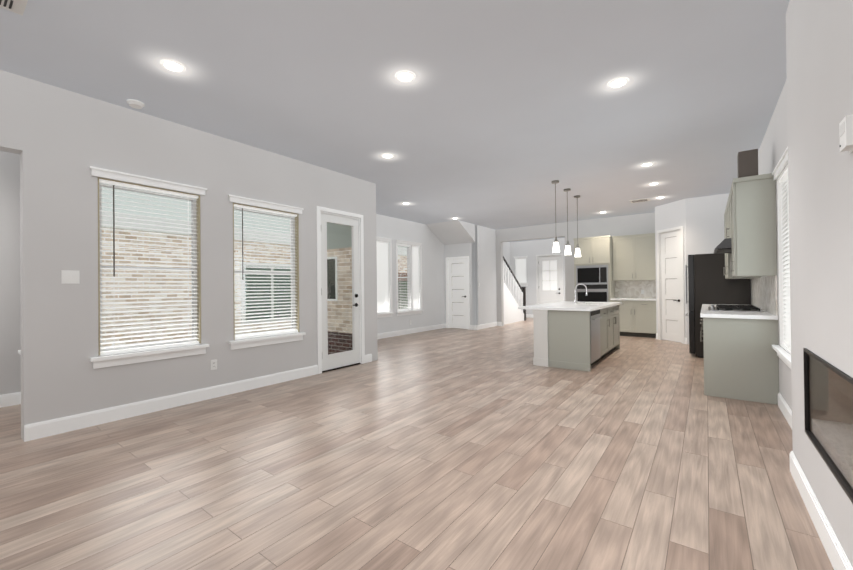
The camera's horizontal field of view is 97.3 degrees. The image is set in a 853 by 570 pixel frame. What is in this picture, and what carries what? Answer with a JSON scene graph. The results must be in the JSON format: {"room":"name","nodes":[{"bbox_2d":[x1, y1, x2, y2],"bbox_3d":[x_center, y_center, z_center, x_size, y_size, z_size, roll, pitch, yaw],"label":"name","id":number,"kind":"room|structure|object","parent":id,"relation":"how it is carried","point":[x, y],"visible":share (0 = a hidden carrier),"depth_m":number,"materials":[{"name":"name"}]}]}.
{"room":"living room","nodes":[
{"label":"living room","id":0,"kind":"room"},
{"bbox_2d":[0,151,20,394],"bbox_3d":[-5.365,-0.200,3.149,0.150,3.040,2.680,-1,0,37],"label":"wall","id":1,"kind":"structure","parent":0,"point":[10,342],"depth_m":4.11,"materials":[{"name":"paint"}]},
{"bbox_2d":[0,314,852,569],"bbox_3d":[1.373,1.204,6.682,6.990,0.135,16.299,-1,0,37],"label":"baseboard","id":2,"kind":"structure","parent":1,"relation":"attached to","point":[837,556],"depth_m":3.59,"materials":[{"name":"white wood"}]},
{"bbox_2d":[0,70,370,440],"bbox_3d":[-2.966,-0.221,3.773,0.150,3.040,6.550,-1,0,37],"label":"wall","id":3,"kind":"structure","parent":0,"point":[60,141],"depth_m":3.60,"materials":[{"name":"paint"}]},
{"bbox_2d":[61,270,79,283],"bbox_3d":[-3.177,-0.071,3.350,0.011,0.118,0.118,-1,0,37],"label":"light switch","id":4,"kind":"object","parent":3,"relation":"attached to","point":[70,276],"visible":1,"depth_m":3.35,"materials":[{"name":"white plastic"}]},
{"bbox_2d":[89,166,208,368],"bbox_3d":[-2.834,-0.160,3.886,0.185,1.867,1.010,-1,0,37],"label":"window","id":5,"kind":"structure","parent":3,"relation":"in","point":[121,358],"depth_m":3.85,"materials":[{"name":"beige plastic"}]},
{"bbox_2d":[211,359,216,369],"bbox_3d":[-2.444,0.917,4.315,0.008,0.115,0.070,-1,0,37],"label":"outlet","id":6,"kind":"object","parent":3,"relation":"attached to","point":[213,364],"visible":1,"depth_m":4.31,"materials":[{"name":"white plastic"}]},
{"bbox_2d":[228,194,305,349],"bbox_3d":[-2.080,-0.152,4.896,0.185,1.847,1.030,-1,0,37],"label":"window","id":7,"kind":"structure","parent":3,"relation":"in","point":[272,338],"depth_m":4.90,"materials":[{"name":"beige"}]},
{"bbox_2d":[316,206,364,373],"bbox_3d":[-1.365,0.070,5.876,0.194,2.450,0.925,-1,0,37],"label":"patio door","id":8,"kind":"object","parent":3,"relation":"in","point":[327,362],"visible":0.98,"depth_m":5.85,"materials":[{"name":"white wood"}]},
{"bbox_2d":[370,182,377,360],"bbox_3d":[-1.703,-0.215,7.011,2.000,3.040,0.150,-1,0,37],"label":"wall","id":9,"kind":"structure","parent":0,"point":[373,264],"depth_m":6.41,"materials":[{"name":"paint"}]},
{"bbox_2d":[0,0,789,241],"bbox_3d":[1.491,-1.811,6.558,7.800,0.080,16.650,-1,0,37],"label":"ceiling","id":10,"kind":"structure","parent":0,"point":[498,114],"depth_m":3.32,"materials":[{"name":"paint"}]},
{"bbox_2d":[0,0,27,15],"bbox_3d":[-2.607,-1.748,2.186,0.300,0.013,0.380,-1,0,37],"label":"ceiling vent","id":11,"kind":"object","parent":10,"relation":"in","point":[17,6],"visible":1,"depth_m":2.34,"materials":[{"name":"white metal"}]},
{"bbox_2d":[127,99,144,108],"bbox_3d":[-2.782,-1.726,3.589,0.136,0.036,0.136,-1,0,37],"label":"smoke detector","id":12,"kind":"object","parent":10,"relation":"attached to","point":[136,104],"visible":1,"depth_m":3.56,"materials":[{"name":"white plastic"}]},
{"bbox_2d":[160,59,185,71],"bbox_3d":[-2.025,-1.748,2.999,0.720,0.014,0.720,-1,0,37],"label":"recessed light","id":13,"kind":"object","parent":10,"relation":"in","point":[172,65],"visible":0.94,"depth_m":2.98,"materials":[{"name":"white"}]},
{"bbox_2d":[381,153,393,157],"bbox_3d":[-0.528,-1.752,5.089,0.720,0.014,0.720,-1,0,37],"label":"recessed light","id":14,"kind":"object","parent":10,"relation":"in","point":[387,155],"visible":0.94,"depth_m":5.06,"materials":[{"name":"white"}]},
{"bbox_2d":[395,70,415,81],"bbox_3d":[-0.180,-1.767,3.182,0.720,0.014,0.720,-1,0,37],"label":"recessed light","id":15,"kind":"object","parent":10,"relation":"in","point":[405,75],"visible":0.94,"depth_m":3.16,"materials":[{"name":"white"}]},
{"bbox_2d":[551,180,559,252],"bbox_3d":[2.213,-1.169,6.425,0.124,1.219,0.124,-1,0,37],"label":"pendant light","id":16,"kind":"object","parent":10,"relation":"hanging from","point":[556,249],"visible":1,"depth_m":6.40,"materials":[{"name":"white glass"}]},
{"bbox_2d":[564,188,571,254],"bbox_3d":[2.620,-1.170,6.970,0.124,1.219,0.124,-1,0,37],"label":"pendant light","id":17,"kind":"object","parent":10,"relation":"hanging from","point":[567,250],"visible":1,"depth_m":6.95,"materials":[{"name":"white glass"}]},
{"bbox_2d":[574,195,580,256],"bbox_3d":[3.021,-1.171,7.507,0.124,1.219,0.124,-1,0,37],"label":"pendant light","id":18,"kind":"object","parent":10,"relation":"hanging from","point":[577,252],"visible":1,"depth_m":7.49,"materials":[{"name":"white glass"}]},
{"bbox_2d":[607,77,628,87],"bbox_3d":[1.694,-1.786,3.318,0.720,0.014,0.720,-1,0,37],"label":"recessed light","id":19,"kind":"object","parent":10,"relation":"in","point":[618,82],"visible":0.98,"depth_m":3.30,"materials":[{"name":"white"}]},
{"bbox_2d":[630,198,650,202],"bbox_3d":[4.529,-1.787,7.952,0.360,0.013,0.280,-1,0,37],"label":"ceiling vent","id":20,"kind":"object","parent":10,"relation":"in","point":[640,200],"visible":1,"depth_m":7.92,"materials":[{"name":"white metal"}]},
{"bbox_2d":[641,162,653,165],"bbox_3d":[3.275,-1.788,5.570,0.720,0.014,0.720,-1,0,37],"label":"recessed light","id":21,"kind":"object","parent":10,"relation":"in","point":[647,163],"visible":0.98,"depth_m":5.55,"materials":[{"name":"white"}]},
{"bbox_2d":[0,318,833,569],"bbox_3d":[1.359,1.296,6.662,7.290,0.050,16.650,-1,0,37],"label":"floor","id":22,"kind":"structure","parent":0,"point":[492,448],"depth_m":2.50,"materials":[{"name":"brown wood"}]},
{"bbox_2d":[503,256,525,323],"bbox_3d":[2.594,0.115,13.240,1.122,2.365,1.985,-1,0,37],"label":"staircase","id":23,"kind":"structure","parent":22,"relation":"on","point":[513,313],"depth_m":12.82,"materials":[{"name":"white"}]},
{"bbox_2d":[530,303,621,371],"bbox_3d":[2.739,0.819,6.598,0.889,0.875,2.362,-1,0,37],"label":"kitchen island","id":24,"kind":"object","parent":22,"relation":"on","point":[576,335],"depth_m":5.74,"materials":[{"name":"grey wood"}]},
{"bbox_2d":[518,303,569,310],"bbox_3d":[2.418,0.366,6.852,0.560,0.040,2.404,-1,0,37],"label":"island countertop","id":25,"kind":"structure","parent":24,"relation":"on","point":[547,306],"depth_m":6.07,"materials":[{"name":"white stone"}]},
{"bbox_2d":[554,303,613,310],"bbox_3d":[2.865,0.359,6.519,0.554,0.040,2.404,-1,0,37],"label":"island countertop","id":26,"kind":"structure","parent":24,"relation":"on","point":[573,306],"depth_m":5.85,"materials":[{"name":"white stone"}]},
{"bbox_2d":[573,236,616,301],"bbox_3d":[4.407,0.013,9.838,0.864,2.490,0.606,-1,0,37],"label":"tall cabinet","id":27,"kind":"object","parent":22,"relation":"on","point":[609,268],"depth_m":9.58,"materials":[{"name":"beige wood"}]},
{"bbox_2d":[613,301,656,336],"bbox_3d":[5.157,0.810,9.284,0.982,0.875,0.598,-1,0,37],"label":"base cabinet","id":28,"kind":"object","parent":22,"relation":"on","point":[637,318],"depth_m":8.99,"materials":[{"name":"beige wood"}]},
{"bbox_2d":[609,297,655,300],"bbox_3d":[5.145,0.352,9.277,0.982,0.040,0.623,-1,0,37],"label":"countertop","id":29,"kind":"structure","parent":28,"relation":"on","point":[610,298],"depth_m":9.22,"materials":[{"name":"white stone"}]},
{"bbox_2d":[685,253,750,357],"bbox_3d":[5.087,0.352,6.592,0.871,1.760,0.900,-1,0,37],"label":"refrigerator","id":30,"kind":"object","parent":22,"relation":"on","point":[708,283],"visible":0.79,"depth_m":6.31,"materials":[{"name":"black metal"}]},
{"bbox_2d":[700,275,778,404],"bbox_3d":[4.117,0.568,5.076,0.652,1.330,2.630,-1,0,37],"label":"base cabinet","id":31,"kind":"object","parent":22,"relation":"on","point":[741,361],"depth_m":4.05,"materials":[{"name":"grey wood"}]},
{"bbox_2d":[376,214,510,333],"bbox_3d":[0.486,-0.211,11.491,0.150,3.040,9.950,-1,0,37],"label":"wall","id":32,"kind":"structure","parent":0,"point":[433,289],"depth_m":10.60,"materials":[{"name":"white paint"}]},
{"bbox_2d":[376,237,393,317],"bbox_3d":[-1.221,-0.185,9.140,0.185,1.967,1.020,-1,0,37],"label":"dining window","id":33,"kind":"structure","parent":32,"relation":"in","point":[384,277],"depth_m":9.36,"materials":[{"name":"white glass"}]},
{"bbox_2d":[396,239,422,315],"bbox_3d":[-0.491,-0.187,10.118,0.185,1.967,1.080,-1,0,37],"label":"dining window","id":34,"kind":"structure","parent":32,"relation":"in","point":[414,270],"depth_m":10.20,"materials":[{"name":"white"}]},
{"bbox_2d":[426,220,474,244],"bbox_3d":[0.691,-1.482,10.762,1.079,0.509,0.930,-1,0,37],"label":"ceiling","id":35,"kind":"structure","parent":0,"point":[453,232],"depth_m":10.70,"materials":[{"name":"white paint"}]},
{"bbox_2d":[444,227,477,324],"bbox_3d":[1.018,-0.218,11.175,1.080,3.040,0.120,-1,0,37],"label":"wall","id":36,"kind":"structure","parent":0,"point":[458,250],"depth_m":10.93,"materials":[{"name":"white paint"}]},
{"bbox_2d":[446,256,469,329],"bbox_3d":[0.950,0.232,11.201,0.814,2.142,0.161,-1,0,37],"label":"closet door","id":37,"kind":"structure","parent":36,"relation":"in","point":[457,296],"depth_m":11.19,"materials":[{"name":"white wood"}]},
{"bbox_2d":[472,225,496,324],"bbox_3d":[1.806,-0.225,11.429,0.120,3.040,1.470,-1,0,37],"label":"wall","id":38,"kind":"structure","parent":0,"point":[485,264],"depth_m":11.29,"materials":[{"name":"white paint"}]},
{"bbox_2d":[510,238,564,313],"bbox_3d":[4.940,-0.240,14.281,3.650,3.040,0.150,-1,0,37],"label":"wall","id":39,"kind":"structure","parent":0,"point":[530,250],"depth_m":14.79,"materials":[{"name":"white paint"}]},
{"bbox_2d":[514,256,527,285],"bbox_3d":[3.804,-0.557,15.082,0.600,1.197,0.185,-1,0,37],"label":"window","id":40,"kind":"structure","parent":39,"relation":"in","point":[520,270],"depth_m":15.07,"materials":[{"name":"white glass"}]},
{"bbox_2d":[536,253,563,303],"bbox_3d":[4.745,0.052,14.399,1.030,2.460,0.194,-1,0,37],"label":"front door","id":41,"kind":"structure","parent":39,"relation":"in","point":[549,278],"depth_m":14.38,"materials":[{"name":"white wood"}]},
{"bbox_2d":[496,212,654,325],"bbox_3d":[4.008,-0.253,10.609,4.390,3.040,0.150,-1,0,37],"label":"wall","id":42,"kind":"structure","parent":0,"point":[644,223],"depth_m":10.50,"materials":[{"name":"paint"}]},
{"bbox_2d":[613,233,655,280],"bbox_3d":[5.226,-0.678,9.392,0.966,1.130,0.338,-1,0,37],"label":"upper cabinet","id":43,"kind":"object","parent":42,"relation":"attached to","point":[634,259],"depth_m":9.25,"materials":[{"name":"beige wood"}]},
{"bbox_2d":[655,199,686,337],"bbox_3d":[5.402,-0.282,8.248,0.100,3.040,0.821,-1,0,-10],"label":"wall","id":44,"kind":"structure","parent":0,"point":[670,215],"depth_m":8.21,"materials":[{"name":"white paint"}]},
{"bbox_2d":[657,226,684,343],"bbox_3d":[5.385,-0.003,8.238,0.141,2.482,0.704,-1,0,-10],"label":"pantry door","id":45,"kind":"structure","parent":44,"relation":"in","point":[670,280],"depth_m":8.24,"materials":[{"name":"white wood"}]},
{"bbox_2d":[685,193,728,343],"bbox_3d":[5.830,-0.290,7.608,0.920,3.040,0.120,-1,0,37],"label":"wall","id":46,"kind":"structure","parent":0,"point":[704,215],"depth_m":7.66,"materials":[{"name":"white paint"}]},
{"bbox_2d":[751,79,791,409],"bbox_3d":[4.404,-0.292,4.804,0.150,3.040,6.080,-1,0,37],"label":"wall","id":47,"kind":"structure","parent":0,"point":[773,147],"depth_m":3.79,"materials":[{"name":"paint"}]},
{"bbox_2d":[722,209,725,278],"bbox_3d":[4.830,-0.628,5.792,0.338,1.055,0.627,-1,0,37],"label":"upper cabinet","id":48,"kind":"object","parent":47,"relation":"attached to","point":[724,241],"depth_m":5.73,"materials":[{"name":"grey wood"}]},
{"bbox_2d":[726,193,729,244],"bbox_3d":[4.055,-0.861,4.758,0.338,0.585,0.930,-1,0,37],"label":"upper cabinet","id":49,"kind":"object","parent":47,"relation":"attached to","point":[728,202],"depth_m":4.93,"materials":[{"name":"grey wood"}]},
{"bbox_2d":[726,245,757,278],"bbox_3d":[4.507,-0.627,5.360,0.338,1.055,0.699,-1,0,37],"label":"upper cabinet","id":50,"kind":"object","parent":47,"relation":"attached to","point":[727,246],"depth_m":5.23,"materials":[{"name":"grey wood"}]},
{"bbox_2d":[730,173,776,276],"bbox_3d":[3.639,-0.625,4.196,0.338,1.055,0.592,-1,0,37],"label":"upper cabinet","id":51,"kind":"object","parent":47,"relation":"attached to","point":[747,245],"depth_m":3.96,"materials":[{"name":"grey wood"}]},
{"bbox_2d":[772,147,790,368],"bbox_3d":[3.185,-0.217,3.231,0.185,1.867,1.460,-1,0,37],"label":"kitchen window","id":52,"kind":"structure","parent":47,"relation":"in","point":[783,355],"depth_m":3.70,"materials":[{"name":"white"}]},
{"bbox_2d":[786,0,852,566],"bbox_3d":[0.966,-0.284,0.164,0.470,3.040,5.470,-1,0,37],"label":"wall","id":53,"kind":"structure","parent":0,"point":[819,52],"depth_m":1.81,"materials":[{"name":"paint"}]},
{"bbox_2d":[803,348,852,502],"bbox_3d":[1.755,0.595,1.430,0.216,0.474,1.594,-1,0,37],"label":"linear fireplace","id":54,"kind":"object","parent":53,"relation":"attached to","point":[828,405],"visible":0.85,"depth_m":1.90,"materials":[{"name":"brown glass"}]},
{"bbox_2d":[839,114,852,153],"bbox_3d":[1.566,-0.563,1.394,0.030,0.130,0.100,-1,0,37],"label":"thermostat","id":55,"kind":"object","parent":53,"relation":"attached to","point":[846,131],"visible":1,"depth_m":1.37,"materials":[{"name":"white plastic"}]},
{"label":"outside","id":56,"kind":"structure","parent":0,"visible":0},
{"bbox_2d":[327,223,352,353],"bbox_3d":[-3.867,-0.167,6.286,4.298,3.220,18.000,-1,0,37],"label":"cladding","id":57,"kind":"object","parent":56,"point":[332,263],"depth_m":6.74,"materials":[{"name":"beige brick"}]},
{"bbox_2d":[398,272,407,308],"bbox_3d":[-0.505,0.478,12.824,0.950,1.800,3.300,-1,0,37],"label":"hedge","id":58,"kind":"object","parent":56,"point":[401,287],"depth_m":12.25,"materials":[{"name":"grey brick"}]},
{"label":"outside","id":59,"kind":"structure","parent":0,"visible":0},
{"bbox_2d":[102,211,406,346],"bbox_3d":[-5.686,0.151,7.644,0.650,3.000,18.000,-1,0,37],"label":"neighbour","id":60,"kind":"structure","parent":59,"point":[286,245],"depth_m":7.83,"materials":[{"name":"beige brick"}]}
]}

